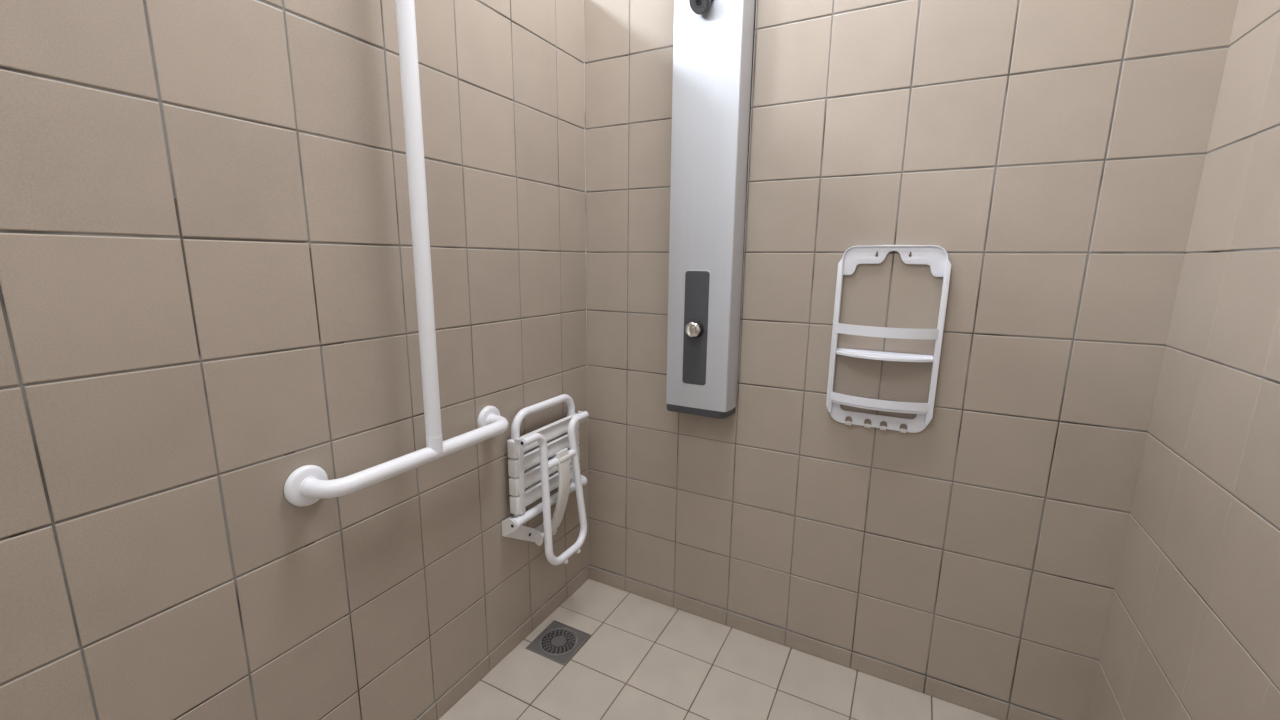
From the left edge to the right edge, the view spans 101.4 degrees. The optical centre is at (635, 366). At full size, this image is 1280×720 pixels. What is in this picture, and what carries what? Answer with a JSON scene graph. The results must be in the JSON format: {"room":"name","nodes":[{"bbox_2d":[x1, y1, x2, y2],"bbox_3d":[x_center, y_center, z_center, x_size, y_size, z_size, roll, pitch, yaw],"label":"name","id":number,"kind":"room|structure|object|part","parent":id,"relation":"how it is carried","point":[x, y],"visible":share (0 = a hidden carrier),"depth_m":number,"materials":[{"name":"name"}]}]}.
{"room":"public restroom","nodes":[
{"label":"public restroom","id":0,"kind":"room"},
{"bbox_2d":[0,0,588,719],"bbox_3d":[-0.772,-0.009,0.871,0.099,2.000,2.355,7,13,27],"label":"wall","id":1,"kind":"structure","parent":0,"point":[208,291],"depth_m":0.96,"materials":[{"name":"beige tile"}]},
{"bbox_2d":[284,0,508,506],"bbox_3d":[-0.490,-0.388,1.122,0.095,1.277,0.588,7,13,27],"label":"grab rail","id":2,"kind":"object","parent":1,"relation":"attached to","point":[308,484],"visible":1,"depth_m":1.10,"materials":[{"name":"white metal"}]},
{"bbox_3d":[-0.495,0.198,1.239,0.093,0.036,0.542,7,13,27],"label":"rail","id":3,"kind":"part","parent":2,"relation":"part of","materials":[{"name":"white metal"}]},
{"bbox_2d":[415,565,588,719],"bbox_3d":[-0.771,1.001,1.068,0.074,0.057,2.355,7,13,28],"label":"baseboard","id":4,"kind":"structure","parent":1,"relation":"attached to","point":[469,680],"depth_m":1.62,"materials":[{"name":"beige tile"}]},
{"bbox_2d":[502,394,588,564],"bbox_3d":[-0.251,0.367,1.707,0.125,0.527,0.409,7,13,27],"label":"shower seat","id":5,"kind":"object","parent":1,"relation":"attached to","point":[568,478],"visible":1,"depth_m":1.65,"materials":[{"name":"white plastic"}]},
{"bbox_3d":[-0.289,0.273,1.691,0.025,0.336,0.311,7,13,27],"label":"seat frame","id":6,"kind":"part","parent":5,"relation":"part of","materials":[{"name":"white metal"}]},
{"bbox_3d":[-0.234,0.402,1.687,0.063,0.447,0.320,7,13,27],"label":"leg frame","id":7,"kind":"part","parent":5,"relation":"part of","materials":[{"name":"white metal"}]},
{"bbox_3d":[-0.257,0.412,1.709,0.075,0.301,0.055,7,13,27],"label":"brace arm","id":8,"kind":"part","parent":5,"relation":"part of","materials":[{"name":"white plastic"}]},
{"bbox_2d":[439,579,999,719],"bbox_3d":[-0.110,1.165,0.632,1.566,0.080,2.566,7,13,27],"label":"floor","id":9,"kind":"structure","parent":0,"point":[642,658],"depth_m":1.56,"materials":[{"name":"beige tile"}]},
{"bbox_2d":[526,620,590,664],"bbox_3d":[-0.253,0.902,1.721,0.153,0.005,0.153,7,13,27],"label":"floor drain","id":10,"kind":"object","parent":9,"relation":"on","point":[559,643],"visible":1,"depth_m":1.72,"materials":[{"name":"metal"}]},
{"bbox_2d":[584,0,1237,719],"bbox_3d":[-0.180,-0.500,1.863,3.129,2.860,0.100,7,13,27],"label":"wall","id":11,"kind":"structure","parent":0,"point":[1054,151],"depth_m":1.38,"materials":[{"name":"beige tile"}]},
{"bbox_2d":[666,0,755,418],"bbox_3d":[0.199,-0.517,1.513,0.211,1.362,0.143,7,13,27],"label":"shower panel","id":12,"kind":"object","parent":11,"relation":"attached to","point":[713,40],"visible":1,"depth_m":1.50,"materials":[{"name":"silver metal"}]},
{"bbox_3d":[0.236,-0.529,1.568,0.196,1.300,0.008,7,13,27],"label":"plate","id":13,"kind":"part","parent":12,"relation":"part of","materials":[{"name":"silver metal"}]},
{"bbox_2d":[589,565,1060,719],"bbox_3d":[0.510,0.877,1.751,1.529,0.057,0.100,7,13,27],"label":"baseboard","id":14,"kind":"structure","parent":11,"relation":"attached to","point":[988,705],"depth_m":1.64,"materials":[{"name":"beige tile"}]},
{"bbox_2d":[826,245,950,433],"bbox_3d":[0.660,-0.068,1.392,0.267,0.500,0.063,7,13,27],"label":"shower caddy","id":15,"kind":"object","parent":11,"relation":"attached to","point":[936,257],"visible":1,"depth_m":1.39,"materials":[{"name":"white plastic"}]},
{"bbox_3d":[0.559,-0.083,1.468,0.016,0.433,0.020,7,13,27],"label":"rail","id":16,"kind":"part","parent":15,"relation":"part of","materials":[{"name":"white plastic"}]},
{"bbox_3d":[0.671,0.135,1.458,0.258,0.071,0.004,7,13,27],"label":"plate","id":17,"kind":"part","parent":15,"relation":"part of","materials":[{"name":"white plastic"}]},
{"bbox_2d":[832,400,926,413],"bbox_3d":[0.660,0.112,1.432,0.238,0.006,0.042,7,13,27],"label":"shelf","id":18,"kind":"object","parent":15,"relation":"attached to","point":[835,403],"depth_m":1.41,"materials":[{"name":"white plastic"}]},
{"bbox_3d":[0.657,0.097,1.422,0.247,0.022,0.033,7,13,27],"label":"rail","id":19,"kind":"part","parent":15,"relation":"part of","materials":[{"name":"white plastic"}]},
{"bbox_2d":[836,348,932,361],"bbox_3d":[0.660,-0.029,1.401,0.238,0.014,0.061,7,13,27],"label":"shelf","id":20,"kind":"object","parent":15,"relation":"attached to","point":[874,355],"depth_m":1.40,"materials":[{"name":"white plastic"}]},
{"bbox_3d":[0.656,-0.092,1.379,0.247,0.027,0.045,7,13,27],"label":"rail","id":21,"kind":"part","parent":15,"relation":"part of","materials":[{"name":"white plastic"}]},
{"bbox_3d":[0.675,-0.279,1.374,0.249,0.080,0.004,7,13,27],"label":"hanging plate","id":22,"kind":"part","parent":15,"relation":"part of","materials":[{"name":"white plastic"}]},
{"bbox_3d":[0.781,-0.057,1.352,0.016,0.433,0.020,7,13,27],"label":"rail","id":23,"kind":"part","parent":15,"relation":"part of","materials":[{"name":"white plastic"}]},
{"bbox_2d":[1086,0,1279,719],"bbox_3d":[0.672,-0.141,0.075,0.100,2.600,2.319,7,13,27],"label":"wall","id":24,"kind":"structure","parent":0,"point":[1192,630],"depth_m":0.94,"materials":[{"name":"beige tile"}]}
]}

